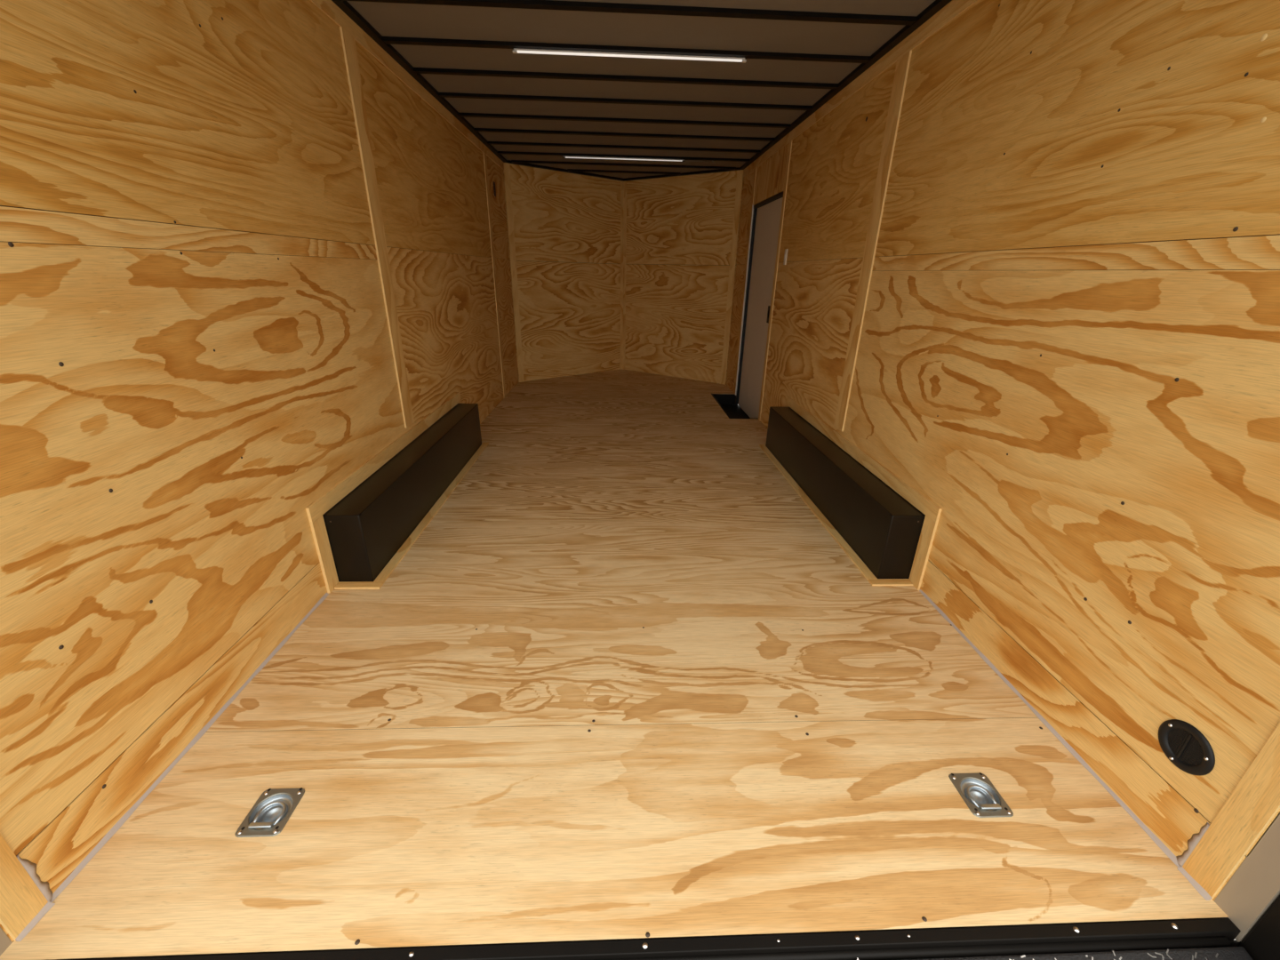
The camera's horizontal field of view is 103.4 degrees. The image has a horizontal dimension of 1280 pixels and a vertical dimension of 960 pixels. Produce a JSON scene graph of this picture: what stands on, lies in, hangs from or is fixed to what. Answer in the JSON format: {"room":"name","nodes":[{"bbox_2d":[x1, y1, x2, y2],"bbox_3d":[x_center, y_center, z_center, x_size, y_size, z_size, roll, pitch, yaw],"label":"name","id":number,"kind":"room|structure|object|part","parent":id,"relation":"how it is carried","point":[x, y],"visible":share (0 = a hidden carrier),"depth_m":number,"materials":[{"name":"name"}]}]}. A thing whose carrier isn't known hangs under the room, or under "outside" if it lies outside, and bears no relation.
{"room":"cargo space","nodes":[
{"label":"cargo space","id":0,"kind":"room"},
{"bbox_2d":[0,0,518,942],"bbox_3d":[-1.322,-1.129,3.033,0.062,2.363,5.354,0,22,-3],"label":"wall","id":1,"kind":"structure","parent":0,"point":[196,348],"depth_m":1.34,"materials":[{"name":"brown wood"}]},
{"bbox_2d":[0,927,12,955],"bbox_3d":[-1.212,-0.125,0.524,0.050,2.283,0.058,0,22,-3],"label":"trim","id":2,"kind":"structure","parent":1,"relation":"attached to","point":[5,941],"depth_m":0.96,"materials":[{"name":"beige wood"}]},
{"bbox_2d":[0,833,47,940],"bbox_3d":[-1.187,-0.108,0.598,0.006,2.137,0.060,0,22,-3],"label":"trim","id":3,"kind":"structure","parent":1,"relation":"attached to","point":[20,899],"depth_m":0.97,"materials":[{"name":"brown wood"}]},
{"bbox_2d":[16,854,52,901],"bbox_3d":[-1.208,0.794,1.014,0.006,0.144,0.019,0,22,-3],"label":"trim","id":4,"kind":"structure","parent":1,"relation":"attached to","point":[30,868],"depth_m":1.01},
{"bbox_2d":[15,901,55,941],"bbox_3d":[-1.200,0.875,1.004,0.010,0.009,0.063,0,22,-3],"label":"trim","id":5,"kind":"structure","parent":1,"relation":"attached to","point":[48,906],"depth_m":1.00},
{"bbox_2d":[49,592,328,902],"bbox_3d":[-1.229,0.658,1.529,0.010,0.009,1.073,0,22,-3],"label":"trim","id":6,"kind":"structure","parent":1,"relation":"attached to","point":[124,819],"depth_m":1.30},
{"bbox_2d":[339,26,414,428],"bbox_3d":[-1.264,-1.106,2.483,0.009,1.732,0.112,0,22,-3],"label":"trim","id":7,"kind":"structure","parent":1,"relation":"attached to","point":[348,44],"depth_m":2.41,"materials":[{"name":"brown wood"}]},
{"bbox_2d":[310,0,503,169],"bbox_3d":[-1.267,-2.131,2.608,0.006,0.065,5.322,0,22,-3],"label":"trim","id":8,"kind":"structure","parent":1,"relation":"attached to","point":[328,7],"depth_m":2.59,"materials":[{"name":"brown wood"}]},
{"bbox_2d":[331,0,507,162],"bbox_3d":[-1.261,-2.187,2.563,0.075,0.075,5.400,0,22,-3],"label":"trim","id":9,"kind":"structure","parent":1,"relation":"attached to","point":[345,6],"depth_m":2.65,"materials":[{"name":"black paint"}]},
{"bbox_2d":[483,152,505,398],"bbox_3d":[-1.363,-1.834,4.775,0.006,2.137,0.085,0,22,-3],"label":"trim","id":10,"kind":"structure","parent":1,"relation":"attached to","point":[484,155],"depth_m":4.72,"materials":[{"name":"brown wood"}]},
{"bbox_2d":[493,181,495,196],"bbox_3d":[-1.357,-2.716,4.722,0.007,0.120,0.070,0,22,-3],"label":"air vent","id":11,"kind":"object","parent":1,"relation":"in","point":[494,188],"visible":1,"depth_m":4.71,"materials":[{"name":"black plastic"}]},
{"bbox_2d":[503,163,623,382],"bbox_3d":[-0.820,-2.327,5.966,1.581,2.363,0.060,-16,28,-36],"label":"wall","id":12,"kind":"structure","parent":0,"point":[567,225],"depth_m":5.88,"materials":[{"name":"brown wood"}]},
{"bbox_2d":[503,162,524,382],"bbox_3d":[-1.365,-2.168,5.501,0.064,2.203,0.006,-16,28,-36],"label":"trim","id":13,"kind":"structure","parent":12,"relation":"attached to","point":[507,169],"depth_m":5.45,"materials":[{"name":"brown wood"}]},
{"bbox_2d":[507,160,623,181],"bbox_3d":[-0.760,-3.372,5.495,1.471,0.050,0.045,-16,28,-36],"label":"trim","id":14,"kind":"structure","parent":12,"relation":"attached to","point":[508,161],"depth_m":5.44,"materials":[{"name":"black paint"}]},
{"bbox_2d":[619,180,623,369],"bbox_3d":[-0.230,-2.503,6.371,0.041,2.203,0.006,-16,28,-36],"label":"trim","id":15,"kind":"structure","parent":12,"relation":"attached to","point":[621,181],"depth_m":6.32,"materials":[{"name":"brown wood"}]},
{"bbox_2d":[0,369,1228,959],"bbox_3d":[-0.115,-0.254,3.942,2.520,0.102,6.327,0,22,-3],"label":"floor","id":16,"kind":"structure","parent":0,"point":[624,681],"depth_m":1.38,"materials":[{"name":"brown wood"}]},
{"bbox_2d":[234,787,304,837],"bbox_3d":[-0.887,0.803,1.219,0.104,0.030,0.118,0,22,-3],"label":"ring","id":17,"kind":"object","parent":16,"relation":"in","point":[271,815],"visible":1,"depth_m":1.22,"materials":[{"name":"metal"}]},
{"bbox_3d":[-0.887,0.807,1.221,0.086,0.020,0.086,0,22,-2],"label":"dish","id":18,"kind":"part","parent":17,"relation":"part of","materials":[{"name":"silver metal"}]},
{"bbox_2d":[305,392,488,593],"bbox_3d":[-1.193,-0.091,2.861,0.192,0.380,1.947,0,22,-3],"label":"wheel well","id":19,"kind":"object","parent":16,"relation":"on","point":[363,527],"visible":1,"depth_m":2.34,"materials":[{"name":"black paint"}]},
{"bbox_2d":[80,918,1240,959],"bbox_3d":[0.010,0.930,0.998,2.440,0.041,0.024,0,22,-3],"label":"trim","id":20,"kind":"structure","parent":16,"relation":"attached to","point":[894,939],"depth_m":1.00,"materials":[{"name":"black paint"}]},
{"bbox_2d":[711,393,750,418],"bbox_3d":[0.949,-0.692,5.098,0.313,0.132,1.022,0,22,-3],"label":"well","id":21,"kind":"object","parent":16,"relation":"in","point":[726,402],"visible":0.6,"depth_m":5.47,"materials":[{"name":"black paint"}]},
{"bbox_3d":[0.802,-0.755,5.074,0.016,0.002,1.006,0,22,-2],"label":"edge trim","id":22,"kind":"part","parent":21,"relation":"part of","materials":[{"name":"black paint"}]},
{"bbox_3d":[0.937,-0.888,5.561,0.298,0.116,0.003,0,22,-2],"label":"plate","id":23,"kind":"part","parent":21,"relation":"part of","materials":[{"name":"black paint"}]},
{"bbox_2d":[759,396,942,590],"bbox_3d":[1.053,-0.083,2.959,0.192,0.380,1.947,0,22,-3],"label":"wheel well","id":24,"kind":"object","parent":16,"relation":"on","point":[884,525],"visible":1,"depth_m":2.46,"materials":[{"name":"black paint"}]},
{"bbox_2d":[948,772,1013,817],"bbox_3d":[0.870,0.809,1.296,0.104,0.030,0.118,0,22,-3],"label":"ring","id":25,"kind":"object","parent":16,"relation":"in","point":[983,800],"visible":1,"depth_m":1.30,"materials":[{"name":"silver metal"}]},
{"bbox_3d":[0.870,0.814,1.298,0.086,0.020,0.086,0,22,-2],"label":"dish","id":26,"kind":"part","parent":25,"relation":"part of","materials":[{"name":"silver metal"}]},
{"bbox_2d":[347,0,935,178],"bbox_3d":[-0.069,-2.368,3.061,2.540,0.038,6.365,0,22,-3],"label":"ceiling","id":27,"kind":"structure","parent":0,"point":[388,19],"depth_m":2.67,"materials":[{"name":"black metal"}]},
{"bbox_2d":[511,160,735,169],"bbox_3d":[-0.155,-3.183,5.106,2.260,0.017,0.040,0,22,-3],"label":"rib","id":28,"kind":"object","parent":27,"relation":"attached to","point":[512,161],"visible":1,"depth_m":5.09,"materials":[{"name":"black paint"}]},
{"bbox_2d":[488,141,759,152],"bbox_3d":[-0.124,-2.881,4.376,2.352,0.017,0.040,0,22,-3],"label":"rib","id":29,"kind":"object","parent":27,"relation":"attached to","point":[489,142],"visible":1,"depth_m":4.37,"materials":[{"name":"black paint"}]},
{"bbox_2d":[497,151,750,161],"bbox_3d":[-0.139,-3.029,4.733,2.352,0.017,0.040,0,22,-3],"label":"rib","id":30,"kind":"object","parent":27,"relation":"attached to","point":[499,152],"visible":1,"depth_m":4.72,"materials":[{"name":"black paint"}]},
{"bbox_2d":[562,155,713,163],"bbox_3d":[-0.011,-3.018,4.762,1.422,0.018,0.027,0,22,-3],"label":"strip light","id":31,"kind":"object","parent":30,"relation":"attached to","point":[564,156],"visible":1,"depth_m":4.75,"materials":[{"name":"white plastic"}]},
{"bbox_2d":[565,156,682,161],"bbox_3d":[-0.150,-3.015,4.753,1.100,0.007,0.016,0,22,-2],"label":"diffuser","id":32,"kind":"object","parent":31,"relation":"attached to","point":[593,157],"depth_m":4.74,"materials":[{"name":"white plastic"}]},
{"bbox_2d":[567,168,680,175],"bbox_3d":[-0.170,-3.333,5.470,1.218,0.017,0.040,0,22,-3],"label":"rib","id":33,"kind":"object","parent":27,"relation":"attached to","point":[568,170],"visible":1,"depth_m":5.46,"materials":[{"name":"black paint"}]},
{"bbox_2d":[474,128,774,141],"bbox_3d":[-0.107,-2.717,3.979,2.352,0.017,0.040,0,22,-3],"label":"rib","id":34,"kind":"object","parent":27,"relation":"attached to","point":[486,130],"visible":1,"depth_m":3.97,"materials":[{"name":"black paint"}]},
{"bbox_2d":[458,112,791,127],"bbox_3d":[-0.091,-2.561,3.600,2.352,0.017,0.040,0,22,-3],"label":"rib","id":35,"kind":"object","parent":27,"relation":"attached to","point":[462,115],"visible":1,"depth_m":3.59,"materials":[{"name":"black paint"}]},
{"bbox_2d":[438,92,812,110],"bbox_3d":[-0.074,-2.395,3.198,2.352,0.017,0.040,0,22,-3],"label":"rib","id":36,"kind":"object","parent":27,"relation":"attached to","point":[441,94],"visible":1,"depth_m":3.19,"materials":[{"name":"black paint"}]},
{"bbox_2d":[413,67,838,89],"bbox_3d":[-0.058,-2.238,2.818,2.352,0.017,0.040,0,22,-3],"label":"rib","id":37,"kind":"object","parent":27,"relation":"attached to","point":[418,70],"visible":1,"depth_m":2.81,"materials":[{"name":"black paint"}]},
{"bbox_2d":[382,36,870,63],"bbox_3d":[-0.043,-2.087,2.454,2.352,0.017,0.040,0,22,-3],"label":"rib","id":38,"kind":"object","parent":27,"relation":"attached to","point":[390,40],"visible":1,"depth_m":2.44,"materials":[{"name":"black paint"}]},
{"bbox_2d":[512,48,746,63],"bbox_3d":[-0.046,-2.079,2.477,1.144,0.016,0.018,0,22,-3],"label":"strip light","id":39,"kind":"object","parent":38,"relation":"attached to","point":[516,51],"visible":1,"depth_m":2.47,"materials":[{"name":"white plastic"}]},
{"bbox_2d":[341,0,916,25],"bbox_3d":[-0.027,-1.927,2.066,2.352,0.017,0.040,0,22,-3],"label":"rib","id":40,"kind":"object","parent":27,"relation":"attached to","point":[542,4],"visible":1,"depth_m":2.06,"materials":[{"name":"black paint"}]},
{"bbox_2d":[624,170,743,384],"bbox_3d":[0.427,-2.322,6.021,1.581,2.363,0.060,16,27,32],"label":"wall","id":41,"kind":"structure","parent":0,"point":[679,228],"depth_m":5.94,"materials":[{"name":"brown wood"}]},
{"bbox_2d":[622,181,626,369],"bbox_3d":[-0.195,-2.502,6.373,0.041,2.203,0.006,16,27,32],"label":"trim","id":42,"kind":"structure","parent":41,"relation":"attached to","point":[625,182],"depth_m":6.32,"materials":[{"name":"brown wood"}]},
{"bbox_2d":[624,167,739,181],"bbox_3d":[0.415,-3.367,5.547,1.471,0.050,0.045,16,27,32],"label":"trim","id":43,"kind":"structure","parent":41,"relation":"attached to","point":[737,168],"depth_m":5.50,"materials":[{"name":"black paint"}]},
{"bbox_2d":[720,169,743,384],"bbox_3d":[1.008,-2.160,5.604,0.064,2.203,0.006,16,27,32],"label":"trim","id":44,"kind":"structure","parent":41,"relation":"attached to","point":[740,173],"depth_m":5.55,"materials":[{"name":"brown wood"}]},
{"bbox_2d":[591,936,1253,959],"bbox_3d":[0.046,1.593,0.104,2.420,0.555,2.148,0,22,-3],"label":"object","id":45,"kind":"structure","parent":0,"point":[1206,948],"depth_m":1.00,"materials":[{"name":"black paint"}]},
{"bbox_3d":[0.047,1.597,0.098,2.420,0.045,2.186,0,36,-2],"label":"ramp panel","id":46,"kind":"part","parent":45,"relation":"part of","materials":[{"name":"black metal"}]},
{"bbox_2d":[726,0,1279,900],"bbox_3d":[1.183,-1.073,3.162,0.083,2.463,5.354,0,22,-3],"label":"wall","id":47,"kind":"structure","parent":0,"point":[1069,344],"depth_m":1.39,"materials":[{"name":"brown wood"}]},
{"bbox_2d":[735,204,753,395],"bbox_3d":[1.080,-1.769,5.150,0.058,1.830,0.008,0,22,-3],"label":"trim","id":48,"kind":"structure","parent":47,"relation":"attached to","point":[753,204],"depth_m":5.11,"materials":[{"name":"black metal"}]},
{"bbox_2d":[733,167,756,394],"bbox_3d":[1.057,-1.927,5.130,0.006,2.137,0.077,0,22,-3],"label":"trim","id":49,"kind":"structure","parent":47,"relation":"attached to","point":[755,169],"depth_m":5.04,"materials":[{"name":"brown wood"}]},
{"bbox_2d":[736,191,783,418],"bbox_3d":[1.105,-1.539,4.734,0.052,1.922,0.936,0,22,-3],"label":"door","id":50,"kind":"structure","parent":47,"relation":"in","point":[766,216],"depth_m":4.75,"materials":[{"name":"grey plastic"}]},
{"bbox_3d":[1.114,-1.423,4.351,0.018,0.140,0.075,0,22,-2],"label":"handle","id":51,"kind":"part","parent":50,"relation":"part of","materials":[{"name":"black plastic"}]},
{"bbox_2d":[758,140,791,421],"bbox_3d":[1.098,-1.528,4.164,0.006,2.137,0.061,0,22,-3],"label":"trim","id":52,"kind":"structure","parent":47,"relation":"attached to","point":[790,142],"depth_m":4.10,"materials":[{"name":"brown wood"}]},
{"bbox_2d":[783,248,787,264],"bbox_3d":[1.108,-1.700,3.855,0.014,0.110,0.044,0,22,-3],"label":"light switch","id":53,"kind":"object","parent":47,"relation":"attached to","point":[786,250],"visible":1,"depth_m":3.85,"materials":[{"name":"beige plastic"}]},
{"bbox_2d":[739,0,951,169],"bbox_3d":[1.162,-2.179,2.669,0.075,0.075,5.400,0,22,-3],"label":"trim","id":54,"kind":"structure","parent":47,"relation":"attached to","point":[933,8],"depth_m":2.57,"materials":[{"name":"black paint"}]},
{"bbox_2d":[743,0,977,176],"bbox_3d":[1.163,-2.122,2.715,0.006,0.065,5.322,0,22,-3],"label":"trim","id":55,"kind":"structure","parent":47,"relation":"attached to","point":[954,8],"depth_m":2.48,"materials":[{"name":"brown wood"}]},
{"bbox_2d":[833,50,911,431],"bbox_3d":[1.164,-1.097,2.589,0.009,1.732,0.112,0,22,-3],"label":"trim","id":56,"kind":"structure","parent":47,"relation":"attached to","point":[902,65],"depth_m":2.52,"materials":[{"name":"brown wood"}]},
{"bbox_2d":[919,589,1180,867],"bbox_3d":[1.199,0.666,1.635,0.010,0.009,1.073,0,22,-3],"label":"trim","id":57,"kind":"structure","parent":47,"relation":"attached to","point":[1153,836],"depth_m":1.43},
{"bbox_2d":[1157,719,1215,775],"bbox_3d":[1.221,0.599,1.135,0.009,0.112,0.112,0,22,-3],"label":"air vent","id":58,"kind":"object","parent":47,"relation":"in","point":[1185,746],"visible":1,"depth_m":1.13,"materials":[{"name":"black plastic"}]},
{"bbox_2d":[1168,728,1203,765],"bbox_3d":[1.224,0.599,1.135,0.001,0.071,0.071,0,22,-2],"label":"grille","id":59,"kind":"object","parent":58,"relation":"attached to","point":[1185,747],"depth_m":1.13,"materials":[{"name":"black plastic"}]},
{"bbox_2d":[1176,822,1209,866],"bbox_3d":[1.223,0.804,1.121,0.006,0.140,0.020,0,22,-3],"label":"trim","id":60,"kind":"structure","parent":47,"relation":"attached to","point":[1195,839],"depth_m":1.12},
{"bbox_2d":[1177,866,1212,900],"bbox_3d":[1.215,0.883,1.109,0.010,0.009,0.063,0,22,-3],"label":"trim","id":61,"kind":"structure","parent":47,"relation":"attached to","point":[1192,881],"depth_m":1.10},
{"bbox_2d":[1182,722,1279,899],"bbox_3d":[1.244,-0.100,0.705,0.006,2.137,0.060,0,22,-3],"label":"trim","id":62,"kind":"structure","parent":47,"relation":"attached to","point":[1254,802],"depth_m":1.03,"materials":[{"name":"brown wood"}]},
{"bbox_2d":[1229,940,1241,946],"bbox_3d":[1.242,1.083,1.076,0.090,0.268,0.043,0,22,-3],"label":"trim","id":63,"kind":"structure","parent":47,"relation":"attached to","point":[1233,943],"depth_m":1.04,"materials":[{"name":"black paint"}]},
{"bbox_2d":[1213,811,1279,941],"bbox_3d":[1.276,-0.116,0.633,0.050,2.283,0.058,0,22,-3],"label":"trim","id":64,"kind":"structure","parent":47,"relation":"attached to","point":[1254,886],"depth_m":1.01,"materials":[{"name":"beige metal"}]},
{"bbox_2d":[1237,895,1279,959],"bbox_3d":[1.315,-0.008,0.583,0.116,2.663,0.119,0,22,-3],"label":"post","id":65,"kind":"object","parent":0,"point":[1262,942],"visible":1,"depth_m":1.00,"materials":[{"name":"black metal"}]}
]}

